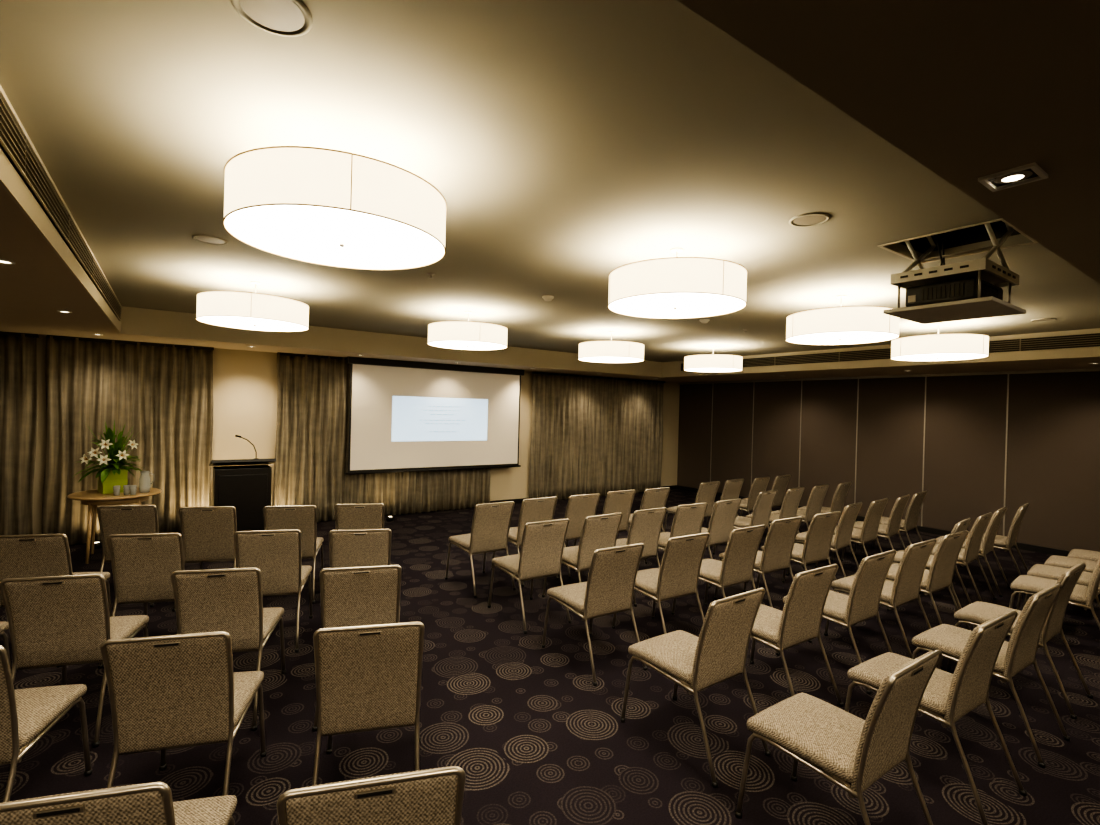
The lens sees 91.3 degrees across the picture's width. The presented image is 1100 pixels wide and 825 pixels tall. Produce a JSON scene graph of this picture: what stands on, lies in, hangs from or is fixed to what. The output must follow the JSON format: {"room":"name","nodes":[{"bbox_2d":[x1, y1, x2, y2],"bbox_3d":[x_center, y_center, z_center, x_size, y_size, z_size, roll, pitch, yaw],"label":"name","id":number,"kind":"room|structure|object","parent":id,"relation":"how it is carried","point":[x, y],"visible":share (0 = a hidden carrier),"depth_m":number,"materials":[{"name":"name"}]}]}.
{"room":"event hall","nodes":[
{"label":"event hall","id":0,"kind":"room"},
{"bbox_2d":[33,335,679,533],"bbox_3d":[-2.345,0.101,9.446,13.600,3.300,0.100,1,0,-35],"label":"wall","id":1,"kind":"structure","parent":0,"point":[244,382],"depth_m":7.96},
{"bbox_2d":[77,485,676,543],"bbox_3d":[-2.352,1.706,9.403,13.400,0.090,0.020,1,0,-35],"label":"baseboard","id":2,"kind":"structure","parent":1,"relation":"attached to","point":[520,500],"depth_m":10.58,"materials":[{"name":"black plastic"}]},
{"bbox_2d":[0,0,1099,361],"bbox_3d":[0.789,-1.263,5.785,9.320,0.380,7.640,1,0,-35],"label":"ceiling","id":3,"kind":"structure","parent":0,"point":[566,144],"depth_m":2.29,"materials":[{"name":"paint"}]},
{"bbox_2d":[0,184,125,340],"bbox_3d":[-3.339,-1.149,1.562,2.680,0.590,11.630,1,0,-35],"label":"ceiling bulkhead","id":4,"kind":"object","parent":3,"relation":"attached to","point":[39,284],"depth_m":3.87,"materials":[{"name":"paint"}]},
{"bbox_2d":[0,331,38,534],"bbox_3d":[-6.959,0.332,6.036,1.766,2.593,0.117,1,0,-35],"label":"curtain","id":5,"kind":"object","parent":4,"relation":"hanging from","point":[18,351],"visible":0.88,"depth_m":6.44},
{"bbox_2d":[0,85,121,333],"bbox_3d":[-2.868,-1.000,3.232,0.012,0.316,7.240,1,0,-35],"label":"trim","id":6,"kind":"structure","parent":4,"relation":"attached to","point":[10,180],"depth_m":2.53,"materials":[{"name":"paint"}]},
{"bbox_2d":[0,89,120,320],"bbox_3d":[-2.777,-1.026,3.130,0.018,0.160,6.850,1,0,-35],"label":"air vent grille","id":7,"kind":"object","parent":6,"relation":"attached to","point":[14,142],"visible":1,"depth_m":2.44,"materials":[{"name":"metal"}]},
{"bbox_2d":[192,235,227,244],"bbox_3d":[-2.244,-1.139,3.556,0.200,0.008,0.200,1,0,-35],"label":"ceiling speaker","id":8,"kind":"object","parent":3,"relation":"attached to","point":[208,239],"depth_m":3.55},
{"bbox_2d":[196,281,308,331],"bbox_3d":[-2.621,-0.962,4.785,0.878,0.393,0.878,1,0,-35],"label":"lamp","id":9,"kind":"object","parent":3,"relation":"hanging from","point":[255,311],"depth_m":4.48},
{"bbox_2d":[230,0,312,36],"bbox_3d":[-0.754,-1.092,1.462,0.200,0.008,0.200,1,0,-35],"label":"ceiling speaker","id":10,"kind":"object","parent":3,"relation":"attached to","point":[287,18],"depth_m":1.48},
{"bbox_2d":[222,146,446,269],"bbox_3d":[-0.890,-0.906,2.311,0.878,0.393,0.878,1,0,-35],"label":"lamp","id":11,"kind":"object","parent":3,"relation":"hanging from","point":[314,205],"depth_m":2.02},
{"bbox_2d":[121,334,653,378],"bbox_3d":[-1.607,-1.134,9.202,8.920,0.590,1.100,1,0,-35],"label":"ceiling bulkhead","id":12,"kind":"object","parent":3,"relation":"attached to","point":[128,337],"visible":0.21,"depth_m":7.99,"materials":[{"name":"paint"}]},
{"bbox_2d":[42,335,213,544],"bbox_3d":[-5.473,0.367,7.078,1.756,2.593,0.110,1,0,-35],"label":"curtain","id":13,"kind":"object","parent":12,"relation":"hanging from","point":[164,390],"visible":0.8,"depth_m":7.04,"materials":[{"name":"fabric"}]},
{"bbox_2d":[274,352,490,521],"bbox_3d":[-2.602,0.434,9.088,3.689,2.593,0.113,1,0,-35],"label":"curtain","id":14,"kind":"object","parent":12,"relation":"hanging from","point":[311,464],"visible":0.47,"depth_m":8.50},
{"bbox_2d":[121,306,661,376],"bbox_3d":[-1.292,-0.981,8.747,8.896,0.316,0.012,1,0,-35],"label":"trim","id":15,"kind":"structure","parent":12,"relation":"attached to","point":[134,321],"depth_m":7.70,"materials":[{"name":"paint"}]},
{"bbox_2d":[345,356,523,474],"bbox_3d":[-1.872,0.081,9.374,3.250,1.855,0.100,1,0,-35],"label":"projection screen","id":16,"kind":"object","parent":12,"relation":"hanging from","point":[405,416],"visible":1,"depth_m":9.23,"materials":[{"name":"fabric"}]},
{"bbox_2d":[529,372,664,499],"bbox_3d":[1.160,0.522,11.725,3.754,2.593,0.114,1,0,-35],"label":"curtain","id":17,"kind":"object","parent":12,"relation":"hanging from","point":[590,434],"visible":0.96,"depth_m":11.57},
{"bbox_2d":[427,311,507,349],"bbox_3d":[-0.909,-0.922,5.984,0.878,0.393,0.878,1,0,-35],"label":"lamp","id":18,"kind":"object","parent":3,"relation":"hanging from","point":[459,335],"depth_m":5.65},
{"bbox_2d":[578,331,643,362],"bbox_3d":[0.819,-0.881,7.194,0.878,0.393,0.878,1,0,-35],"label":"lamp","id":19,"kind":"object","parent":3,"relation":"hanging from","point":[605,351],"depth_m":6.86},
{"bbox_2d":[608,248,747,318],"bbox_3d":[0.822,-0.866,3.510,0.878,0.393,0.878,1,0,-35],"label":"lamp","id":20,"kind":"object","parent":3,"relation":"hanging from","point":[676,287],"depth_m":3.20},
{"bbox_2d":[684,346,742,371],"bbox_3d":[2.547,-0.841,8.405,0.878,0.393,0.878,1,0,-35],"label":"lamp","id":21,"kind":"object","parent":3,"relation":"hanging from","point":[713,362],"depth_m":8.07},
{"bbox_2d":[789,213,829,226],"bbox_3d":[1.404,-1.041,2.912,0.200,0.008,0.200,1,0,-35],"label":"ceiling speaker","id":22,"kind":"object","parent":3,"relation":"in","point":[808,219],"depth_m":2.90},
{"bbox_2d":[786,295,899,344],"bbox_3d":[2.550,-0.826,4.720,0.878,0.393,0.878,1,0,-35],"label":"lamp","id":23,"kind":"object","parent":3,"relation":"hanging from","point":[842,325],"depth_m":4.42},
{"bbox_2d":[633,357,1099,382],"bbox_3d":[5.801,-0.935,7.963,1.800,0.590,11.630,1,0,-35],"label":"ceiling bulkhead","id":24,"kind":"object","parent":3,"relation":"attached to","point":[1064,363],"depth_m":8.26,"materials":[{"name":"paint"}]},
{"bbox_2d":[662,328,1099,376],"bbox_3d":[4.427,-0.830,8.341,0.012,0.316,7.240,1,0,-35],"label":"trim","id":25,"kind":"structure","parent":24,"relation":"attached to","point":[669,369],"depth_m":7.74,"materials":[{"name":"paint"}]},
{"bbox_2d":[742,348,890,367],"bbox_3d":[4.170,-0.865,8.684,0.018,0.161,2.442,1,0,-35],"label":"air vent grille","id":26,"kind":"object","parent":25,"relation":"attached to","point":[884,353],"depth_m":8.51,"materials":[{"name":"metal"}]},
{"bbox_2d":[989,333,1099,352],"bbox_3d":[5.801,-0.813,6.353,0.018,0.161,0.982,1,0,-35],"label":"air vent grille","id":27,"kind":"object","parent":25,"relation":"attached to","point":[1086,340],"depth_m":6.31,"materials":[{"name":"metal"}]},
{"bbox_2d":[678,0,1099,283],"bbox_3d":[3.802,-0.962,1.473,8.920,0.590,3.290,1,0,-35],"label":"ceiling bulkhead","id":28,"kind":"object","parent":3,"relation":"attached to","point":[969,90],"visible":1,"depth_m":1.20,"materials":[{"name":"paint"}]},
{"bbox_2d":[978,162,1047,191],"bbox_3d":[1.429,-0.725,1.662,0.136,0.010,0.136,1,0,-35],"label":"recessed light","id":29,"kind":"object","parent":28,"relation":"attached to","point":[1032,172],"visible":1,"depth_m":1.66,"materials":[{"name":"white plastic"}]},
{"bbox_2d":[891,323,988,360],"bbox_3d":[4.278,-0.786,5.931,0.878,0.393,0.878,1,0,-35],"label":"lamp","id":30,"kind":"object","parent":3,"relation":"hanging from","point":[949,346],"depth_m":5.64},
{"bbox_2d":[883,223,1025,323],"bbox_3d":[2.454,-0.989,3.258,0.580,0.780,0.540,1,0,-35],"label":"projector","id":31,"kind":"object","parent":3,"relation":"hanging from","point":[972,289],"visible":0.91,"depth_m":3.15,"materials":[{"name":"metal"}]},
{"bbox_2d":[877,218,1037,263],"bbox_3d":[2.453,-1.016,3.244,0.620,0.006,0.620,1,0,-35],"label":"trim","id":32,"kind":"structure","parent":3,"relation":"attached to","point":[882,246],"depth_m":3.20,"materials":[{"name":"paint"}]},
{"bbox_2d":[1030,318,1055,321],"bbox_3d":[5.101,-0.955,5.563,0.200,0.008,0.200,1,0,-35],"label":"ceiling speaker","id":33,"kind":"object","parent":3,"relation":"in","point":[1043,319],"depth_m":5.56},
{"bbox_2d":[0,489,1099,824],"bbox_3d":[0.973,1.907,4.649,13.600,0.100,11.830,1,0,-35],"label":"floor","id":34,"kind":"structure","parent":0,"point":[532,736],"depth_m":3.25,"materials":[{"name":"carpet"}]},
{"bbox_2d":[0,621,10,668],"bbox_3d":[-3.462,1.296,2.960,0.486,0.910,0.696,1,0,-17],"label":"banquet chair","id":35,"kind":"object","parent":34,"relation":"on","point":[4,625],"visible":0.48,"depth_m":3.30,"materials":[{"name":"fabric"}]},
{"bbox_2d":[0,645,91,801],"bbox_3d":[-2.385,1.327,2.261,0.486,0.910,0.696,1,0,-16],"label":"banquet chair","id":36,"kind":"object","parent":34,"relation":"on","point":[27,714],"visible":0.99,"depth_m":2.27,"materials":[{"name":"fabric"}]},
{"bbox_2d":[0,533,111,667],"bbox_3d":[-3.666,1.287,3.962,0.486,0.910,0.696,1,0,-15],"label":"banquet chair","id":37,"kind":"object","parent":34,"relation":"on","point":[29,555],"visible":0.43,"depth_m":3.73,"materials":[{"name":"fabric"}]},
{"bbox_2d":[0,574,148,747],"bbox_3d":[-2.717,1.315,3.116,0.486,0.910,0.696,1,0,-17],"label":"banquet chair","id":38,"kind":"object","parent":34,"relation":"on","point":[53,621],"visible":0.87,"depth_m":2.90,"materials":[{"name":"fabric"}]},
{"bbox_2d":[67,487,160,563],"bbox_3d":[-5.116,1.316,6.337,0.860,0.751,0.860,1,0,-35],"label":"side table","id":39,"kind":"object","parent":34,"relation":"on","point":[92,498],"visible":0.72,"depth_m":6.09,"materials":[{"name":"brown wood"}]},
{"bbox_2d":[74,419,146,493],"bbox_3d":[-5.153,0.506,6.330,0.722,0.864,0.707,2,0,38],"label":"flower arrangement","id":40,"kind":"object","parent":39,"relation":"on","point":[112,472],"visible":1,"depth_m":6.27,"materials":[{"name":"green plant"}]},
{"bbox_2d":[113,485,120,495],"bbox_3d":[-4.940,0.890,6.134,0.068,0.108,0.068,1,0,-35],"label":"drinking glass","id":41,"kind":"object","parent":39,"relation":"on","point":[116,489],"visible":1,"depth_m":6.11,"materials":[{"name":"white"}]},
{"bbox_2d":[123,485,129,494],"bbox_3d":[-4.872,0.892,6.194,0.068,0.108,0.068,1,0,-35],"label":"drinking glass","id":42,"kind":"object","parent":39,"relation":"on","point":[126,488],"visible":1,"depth_m":6.17,"materials":[{"name":"white"}]},
{"bbox_2d":[130,485,136,494],"bbox_3d":[-4.800,0.894,6.195,0.068,0.108,0.068,1,0,-35],"label":"drinking glass","id":43,"kind":"object","parent":39,"relation":"on","point":[133,488],"visible":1,"depth_m":6.17,"materials":[{"name":"white"}]},
{"bbox_2d":[138,471,154,492],"bbox_3d":[-4.804,0.823,6.391,0.138,0.248,0.120,2,0,2],"label":"water jug","id":44,"kind":"object","parent":39,"relation":"on","point":[145,483],"visible":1,"depth_m":6.35,"materials":[{"name":"clear glass"}]},
{"bbox_2d":[0,781,236,824],"bbox_3d":[-1.249,1.360,1.554,0.486,0.910,0.696,1,0,-15],"label":"banquet chair","id":45,"kind":"object","parent":34,"relation":"on","point":[152,803],"visible":1,"depth_m":1.31,"materials":[{"name":"fabric"}]},
{"bbox_2d":[96,505,158,606],"bbox_3d":[-3.862,1.277,5.071,0.486,0.910,0.696,1,0,-16],"label":"banquet chair","id":46,"kind":"object","parent":34,"relation":"on","point":[113,519],"visible":0.35,"depth_m":4.82,"materials":[{"name":"fabric"}]},
{"bbox_2d":[98,533,184,668],"bbox_3d":[-2.945,1.306,4.076,0.486,0.910,0.696,1,0,-15],"label":"banquet chair","id":47,"kind":"object","parent":34,"relation":"on","point":[143,565],"visible":0.73,"depth_m":3.85,"materials":[{"name":"fabric"}]},
{"bbox_2d":[100,631,266,795],"bbox_3d":[-1.624,1.347,2.438,0.486,0.910,0.696,1,0,-15],"label":"banquet chair","id":48,"kind":"object","parent":34,"relation":"on","point":[180,690],"visible":0.99,"depth_m":2.22,"materials":[{"name":"fabric"}]},
{"bbox_2d":[172,506,236,611],"bbox_3d":[-3.163,1.296,5.108,0.486,0.910,0.696,1,0,-15],"label":"banquet chair","id":49,"kind":"object","parent":34,"relation":"on","point":[207,533],"visible":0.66,"depth_m":4.89,"materials":[{"name":"fabric"}]},
{"bbox_2d":[171,568,285,730],"bbox_3d":[-1.958,1.334,3.312,0.486,0.910,0.696,1,0,-14],"label":"banquet chair","id":50,"kind":"object","parent":34,"relation":"on","point":[230,601],"visible":0.78,"depth_m":3.09,"materials":[{"name":"fabric"}]},
{"bbox_2d":[209,435,275,530],"bbox_3d":[-4.053,1.002,7.078,0.720,1.427,0.523,1,0,-35],"label":"lectern","id":51,"kind":"object","parent":34,"relation":"on","point":[246,487],"visible":0.67,"depth_m":6.93,"materials":[{"name":"brown wood"}]},
{"bbox_2d":[233,529,312,652],"bbox_3d":[-2.183,1.325,4.270,0.486,0.910,0.696,1,0,-16],"label":"banquet chair","id":52,"kind":"object","parent":34,"relation":"on","point":[277,553],"visible":0.72,"depth_m":4.06,"materials":[{"name":"fabric"}]},
{"bbox_2d":[263,505,323,603],"bbox_3d":[-2.497,1.312,5.258,0.486,0.910,0.696,1,0,-16],"label":"banquet chair","id":53,"kind":"object","parent":34,"relation":"on","point":[303,518],"visible":0.6,"depth_m":5.04,"materials":[{"name":"fabric"}]},
{"bbox_2d":[312,564,401,731],"bbox_3d":[-1.196,1.354,3.434,0.486,0.910,0.696,1,0,-16],"label":"banquet chair","id":54,"kind":"object","parent":34,"relation":"on","point":[358,595],"visible":0.6,"depth_m":3.20,"materials":[{"name":"fabric"}]},
{"bbox_2d":[335,503,384,529],"bbox_3d":[-1.906,1.327,5.458,0.486,0.910,0.696,1,0,-13],"label":"banquet chair","id":55,"kind":"object","parent":34,"relation":"on","point":[356,515],"visible":0.3,"depth_m":5.21,"materials":[{"name":"fabric"}]},
{"bbox_2d":[329,528,391,567],"bbox_3d":[-1.528,1.341,4.383,0.486,0.910,0.696,1,0,-14],"label":"banquet chair","id":56,"kind":"object","parent":34,"relation":"on","point":[348,547],"visible":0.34,"depth_m":4.14,"materials":[{"name":"fabric"}]},
{"bbox_2d":[312,621,424,785],"bbox_3d":[-0.857,1.366,2.595,0.486,0.910,0.696,1,0,-15],"label":"banquet chair","id":57,"kind":"object","parent":34,"relation":"on","point":[368,677],"visible":0.98,"depth_m":2.37,"materials":[{"name":"fabric"}]},
{"bbox_2d":[277,766,465,824],"bbox_3d":[-0.528,1.379,1.643,0.486,0.910,0.696,1,0,-15],"label":"banquet chair","id":58,"kind":"object","parent":34,"relation":"on","point":[434,796],"visible":1,"depth_m":1.38,"materials":[{"name":"fabric"}]},
{"bbox_2d":[445,501,515,597],"bbox_3d":[-0.728,1.357,5.664,0.486,0.910,0.696,1,0,-35],"label":"banquet chair","id":59,"kind":"object","parent":34,"relation":"on","point":[491,521],"visible":0.99,"depth_m":5.49,"materials":[{"name":"fabric"}]},
{"bbox_2d":[491,496,558,586],"bbox_3d":[-0.276,1.367,6.036,0.486,0.910,0.696,1,0,-35],"label":"banquet chair","id":60,"kind":"object","parent":34,"relation":"on","point":[533,509],"visible":0.54,"depth_m":5.81,"materials":[{"name":"fabric"}]},
{"bbox_2d":[488,518,571,633],"bbox_3d":[-0.183,1.375,4.855,0.486,0.910,0.696,1,0,-33],"label":"banquet chair","id":61,"kind":"object","parent":34,"relation":"on","point":[542,545],"visible":0.98,"depth_m":4.68,"materials":[{"name":"fabric"}]},
{"bbox_2d":[564,493,599,578],"bbox_3d":[0.220,1.379,6.347,0.486,0.910,0.696,1,0,-36],"label":"banquet chair","id":62,"kind":"object","parent":34,"relation":"on","point":[579,507],"visible":0.5,"depth_m":6.14,"materials":[{"name":"fabric"}]},
{"bbox_2d":[542,512,622,596],"bbox_3d":[0.326,1.387,5.188,0.486,0.910,0.696,1,0,-35],"label":"banquet chair","id":63,"kind":"object","parent":34,"relation":"on","point":[598,531],"visible":0.7,"depth_m":4.98,"materials":[{"name":"fabric"}]},
{"bbox_2d":[541,543,646,685],"bbox_3d":[0.330,1.391,4.039,0.486,0.910,0.696,1,0,-32],"label":"banquet chair","id":64,"kind":"object","parent":34,"relation":"on","point":[608,589],"visible":0.98,"depth_m":3.86,"materials":[{"name":"fabric"}]},
{"bbox_2d":[574,489,635,545],"bbox_3d":[0.693,1.390,6.729,0.486,0.910,0.696,1,0,-34],"label":"banquet chair","id":65,"kind":"object","parent":34,"relation":"on","point":[621,501],"visible":0.48,"depth_m":6.54,"materials":[{"name":"fabric"}]},
{"bbox_2d":[615,507,666,606],"bbox_3d":[0.819,1.398,5.545,0.486,0.910,0.696,1,0,-35],"label":"banquet chair","id":66,"kind":"object","parent":34,"relation":"on","point":[646,524],"visible":0.58,"depth_m":5.37,"materials":[{"name":"fabric"}]},
{"bbox_2d":[628,487,669,563],"bbox_3d":[1.181,1.402,7.013,0.486,0.910,0.696,1,0,-36],"label":"banquet chair","id":67,"kind":"object","parent":34,"relation":"on","point":[655,497],"visible":0.32,"depth_m":6.80,"materials":[{"name":"fabric"}]},
{"bbox_2d":[612,532,709,633],"bbox_3d":[0.926,1.405,4.444,0.486,0.910,0.696,1,0,-32],"label":"banquet chair","id":68,"kind":"object","parent":34,"relation":"on","point":[677,576],"visible":0.81,"depth_m":4.26,"materials":[{"name":"fabric"}]},
{"bbox_2d":[658,503,709,587],"bbox_3d":[1.342,1.410,5.906,0.486,0.910,0.696,1,0,-32],"label":"banquet chair","id":69,"kind":"object","parent":34,"relation":"on","point":[688,519],"visible":0.44,"depth_m":5.71,"materials":[{"name":"fabric"}]},
{"bbox_2d":[664,481,721,544],"bbox_3d":[2.064,1.422,7.777,0.486,0.910,0.696,1,0,-40],"label":"banquet chair","id":70,"kind":"object","parent":34,"relation":"on","point":[707,491],"visible":0.53,"depth_m":7.64,"materials":[{"name":"fabric"}]},
{"bbox_2d":[620,588,770,787],"bbox_3d":[0.826,1.408,3.080,0.486,0.910,0.696,1,0,-35],"label":"banquet chair","id":71,"kind":"object","parent":34,"relation":"on","point":[694,663],"visible":0.99,"depth_m":2.93,"materials":[{"name":"fabric"}]},
{"bbox_2d":[671,524,765,614],"bbox_3d":[1.521,1.419,4.809,0.486,0.910,0.696,1,0,-35],"label":"banquet chair","id":72,"kind":"object","parent":34,"relation":"on","point":[736,567],"visible":0.87,"depth_m":4.63,"materials":[{"name":"fabric"}]},
{"bbox_2d":[701,498,741,558],"bbox_3d":[1.820,1.421,6.237,0.486,0.910,0.696,1,0,-36],"label":"banquet chair","id":73,"kind":"object","parent":34,"relation":"on","point":[724,513],"visible":0.59,"depth_m":6.04,"materials":[{"name":"fabric"}]},
{"bbox_2d":[707,478,743,527],"bbox_3d":[2.548,1.433,8.168,0.486,0.910,0.696,1,0,-39],"label":"banquet chair","id":74,"kind":"object","parent":34,"relation":"on","point":[732,488],"visible":0.34,"depth_m":7.97,"materials":[{"name":"fabric"}]},
{"bbox_2d":[713,489,777,554],"bbox_3d":[2.574,1.438,7.032,0.486,0.910,0.696,1,0,-41],"label":"banquet chair","id":75,"kind":"object","parent":34,"relation":"on","point":[762,509],"visible":0.69,"depth_m":6.87,"materials":[{"name":"fabric"}]},
{"bbox_2d":[739,477,769,513],"bbox_3d":[3.071,1.445,8.492,0.486,0.910,0.696,1,0,-40],"label":"banquet chair","id":76,"kind":"object","parent":34,"relation":"on","point":[759,485],"visible":0.55,"depth_m":8.27,"materials":[{"name":"fabric"}]},
{"bbox_2d":[714,516,802,607],"bbox_3d":[2.045,1.431,5.245,0.486,0.910,0.696,1,0,-33],"label":"banquet chair","id":77,"kind":"object","parent":34,"relation":"on","point":[776,554],"visible":0.77,"depth_m":5.04,"materials":[{"name":"fabric"}]},
{"bbox_2d":[740,474,790,515],"bbox_3d":[3.563,1.457,8.870,0.486,0.910,0.696,1,0,-40],"label":"banquet chair","id":78,"kind":"object","parent":34,"relation":"on","point":[780,483],"visible":0.47,"depth_m":8.71,"materials":[{"name":"fabric"}]},
{"bbox_2d":[746,487,804,544],"bbox_3d":[3.089,1.450,7.386,0.486,0.910,0.696,1,0,-40],"label":"banquet chair","id":79,"kind":"object","parent":34,"relation":"on","point":[792,498],"visible":0.5,"depth_m":7.20,"materials":[{"name":"fabric"}]},
{"bbox_2d":[750,564,843,706],"bbox_3d":[1.512,1.424,3.612,0.486,0.910,0.696,1,0,-34],"label":"banquet chair","id":80,"kind":"object","parent":34,"relation":"on","point":[799,622],"visible":0.81,"depth_m":3.43,"materials":[{"name":"fabric"}]},
{"bbox_2d":[756,511,840,592],"bbox_3d":[2.599,1.444,5.592,0.486,0.910,0.696,1,0,-32],"label":"banquet chair","id":81,"kind":"object","parent":34,"relation":"on","point":[817,544],"visible":0.79,"depth_m":5.40,"materials":[{"name":"fabric"}]},
{"bbox_2d":[772,484,828,527],"bbox_3d":[3.602,1.462,7.737,0.486,0.910,0.696,1,0,-40],"label":"banquet chair","id":82,"kind":"object","parent":34,"relation":"on","point":[816,498],"visible":0.6,"depth_m":7.53,"materials":[{"name":"fabric"}]},
{"bbox_2d":[786,502,861,576],"bbox_3d":[3.171,1.457,6.173,0.486,0.910,0.696,1,0,-42],"label":"banquet chair","id":83,"kind":"object","parent":34,"relation":"on","point":[841,539],"visible":0.73,"depth_m":5.99,"materials":[{"name":"fabric"}]},
{"bbox_2d":[798,482,853,542],"bbox_3d":[4.110,1.474,8.070,0.486,0.910,0.696,1,0,-43],"label":"banquet chair","id":84,"kind":"object","parent":34,"relation":"on","point":[838,500],"visible":0.61,"depth_m":7.89,"materials":[{"name":"fabric"}]},
{"bbox_2d":[776,550,896,694],"bbox_3d":[2.156,1.439,4.024,0.486,0.910,0.696,1,0,-35],"label":"banquet chair","id":85,"kind":"object","parent":34,"relation":"on","point":[863,600],"visible":0.8,"depth_m":3.83,"materials":[{"name":"fabric"}]},
{"bbox_2d":[735,650,941,824],"bbox_3d":[1.260,1.423,2.339,0.486,0.910,0.696,1,0,-35],"label":"banquet chair","id":86,"kind":"object","parent":34,"relation":"on","point":[851,752],"visible":1,"depth_m":2.22,"materials":[{"name":"fabric"}]},
{"bbox_2d":[815,498,888,566],"bbox_3d":[3.688,1.469,6.537,0.486,0.910,0.696,1,0,-40],"label":"banquet chair","id":87,"kind":"object","parent":34,"relation":"on","point":[869,531],"visible":0.73,"depth_m":6.34,"materials":[{"name":"fabric"}]},
{"bbox_2d":[841,495,909,560],"bbox_3d":[4.187,1.481,6.877,0.486,0.910,0.696,1,0,-43],"label":"banquet chair","id":88,"kind":"object","parent":34,"relation":"on","point":[892,528],"visible":0.8,"depth_m":6.69,"materials":[{"name":"fabric"}]},
{"bbox_2d":[824,539,936,658],"bbox_3d":[2.733,1.453,4.425,0.486,0.910,0.696,1,0,-34],"label":"banquet chair","id":89,"kind":"object","parent":34,"relation":"on","point":[905,588],"visible":0.77,"depth_m":4.23,"materials":[{"name":"fabric"}]},
{"bbox_2d":[860,491,926,553],"bbox_3d":[4.675,1.492,7.278,0.486,0.910,0.696,1,0,-41],"label":"banquet chair","id":90,"kind":"object","parent":34,"relation":"on","point":[910,522],"visible":0.73,"depth_m":7.09,"materials":[{"name":"fabric"}]},
{"bbox_2d":[885,530,969,629],"bbox_3d":[3.274,1.465,4.793,0.486,0.910,0.696,1,0,-33],"label":"banquet chair","id":91,"kind":"object","parent":34,"relation":"on","point":[939,576],"visible":0.74,"depth_m":4.59,"materials":[{"name":"fabric"}]},
{"bbox_2d":[892,518,970,610],"bbox_3d":[3.754,1.476,5.347,0.486,0.910,0.696,1,0,-41],"label":"banquet chair","id":92,"kind":"object","parent":34,"relation":"on","point":[962,525],"visible":0.33,"depth_m":5.23,"materials":[{"name":"fabric"}]},
{"bbox_2d":[844,610,1026,824],"bbox_3d":[1.998,1.440,2.836,0.486,0.910,0.696,1,0,-33],"label":"banquet chair","id":93,"kind":"object","parent":34,"relation":"on","point":[947,697],"visible":0.91,"depth_m":2.66,"materials":[{"name":"fabric"}]},
{"bbox_2d":[931,512,996,601],"bbox_3d":[4.261,1.488,5.719,0.486,0.910,0.696,1,0,-39],"label":"banquet chair","id":94,"kind":"object","parent":34,"relation":"on","point":[969,554],"visible":0.69,"depth_m":5.49,"materials":[{"name":"fabric"}]},
{"bbox_2d":[936,507,1010,596],"bbox_3d":[4.743,1.499,6.098,0.486,0.910,0.696,1,0,-41],"label":"banquet chair","id":95,"kind":"object","parent":34,"relation":"on","point":[987,545],"visible":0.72,"depth_m":5.85,"materials":[{"name":"fabric"}]},
{"bbox_2d":[912,584,1069,767],"bbox_3d":[2.667,1.456,3.302,0.486,0.910,0.696,1,0,-34],"label":"banquet chair","id":96,"kind":"object","parent":34,"relation":"on","point":[1015,655],"visible":0.8,"depth_m":3.15,"materials":[{"name":"fabric"}]},
{"bbox_2d":[960,503,1028,574],"bbox_3d":[5.275,1.511,6.411,0.486,0.910,0.696,1,0,-42],"label":"banquet chair","id":97,"kind":"object","parent":34,"relation":"on","point":[1005,543],"visible":0.64,"depth_m":6.18,"materials":[{"name":"fabric"}]},
{"bbox_2d":[946,563,1092,719],"bbox_3d":[3.295,1.470,3.784,0.486,0.910,0.696,1,0,-36],"label":"banquet chair","id":98,"kind":"object","parent":34,"relation":"on","point":[977,613],"visible":0.74,"depth_m":3.66,"materials":[{"name":"fabric"}]},
{"bbox_2d":[1006,558,1099,637],"bbox_3d":[4.326,1.494,4.533,0.486,0.910,0.696,1,0,-41],"label":"banquet chair","id":99,"kind":"object","parent":34,"relation":"on","point":[1083,596],"visible":0.83,"depth_m":4.49,"materials":[{"name":"fabric"}]},
{"bbox_2d":[1023,564,1099,607],"bbox_3d":[4.809,1.505,4.919,0.486,0.910,0.696,1,0,-41],"label":"banquet chair","id":100,"kind":"object","parent":34,"relation":"on","point":[1038,570],"visible":0.42,"depth_m":4.95,"materials":[{"name":"fabric"}]},
{"bbox_2d":[1044,555,1096,572],"bbox_3d":[5.311,1.517,5.286,0.486,0.910,0.696,1,0,-41],"label":"banquet chair","id":101,"kind":"object","parent":34,"relation":"on","point":[1054,560],"visible":0.53,"depth_m":5.33,"materials":[{"name":"fabric"}]},
{"bbox_2d":[1067,549,1099,561],"bbox_3d":[5.843,1.529,5.604,0.486,0.910,0.696,1,0,-41],"label":"banquet chair","id":102,"kind":"object","parent":34,"relation":"on","point":[1074,553],"visible":0.6,"depth_m":5.66,"materials":[{"name":"fabric"}]},
{"bbox_2d":[677,371,1099,551],"bbox_3d":[6.546,0.337,8.514,0.100,3.300,11.630,1,0,-35],"label":"wall","id":103,"kind":"structure","parent":0,"point":[1053,436],"depth_m":8.86,"materials":[{"name":"fabric"}]},
{"bbox_2d":[710,374,1008,535],"bbox_3d":[6.499,0.701,8.472,0.010,2.570,9.675,1,0,-35],"label":"trim","id":104,"kind":"structure","parent":103,"relation":"attached to","point":[1008,374],"depth_m":8.92,"materials":[{"name":"metal"}]},
{"bbox_2d":[677,485,1069,556],"bbox_3d":[6.455,1.941,8.486,0.020,0.090,11.630,1,0,-35],"label":"baseboard","id":105,"kind":"structure","parent":103,"relation":"attached to","point":[1028,547],"depth_m":8.61,"materials":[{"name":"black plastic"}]},
{"bbox_2d":[678,368,1099,383],"bbox_3d":[6.509,-0.604,8.467,0.050,0.040,11.630,1,0,-35],"label":"trim","id":106,"kind":"structure","parent":103,"relation":"attached to","point":[1084,369],"depth_m":8.93,"materials":[{"name":"metal"}]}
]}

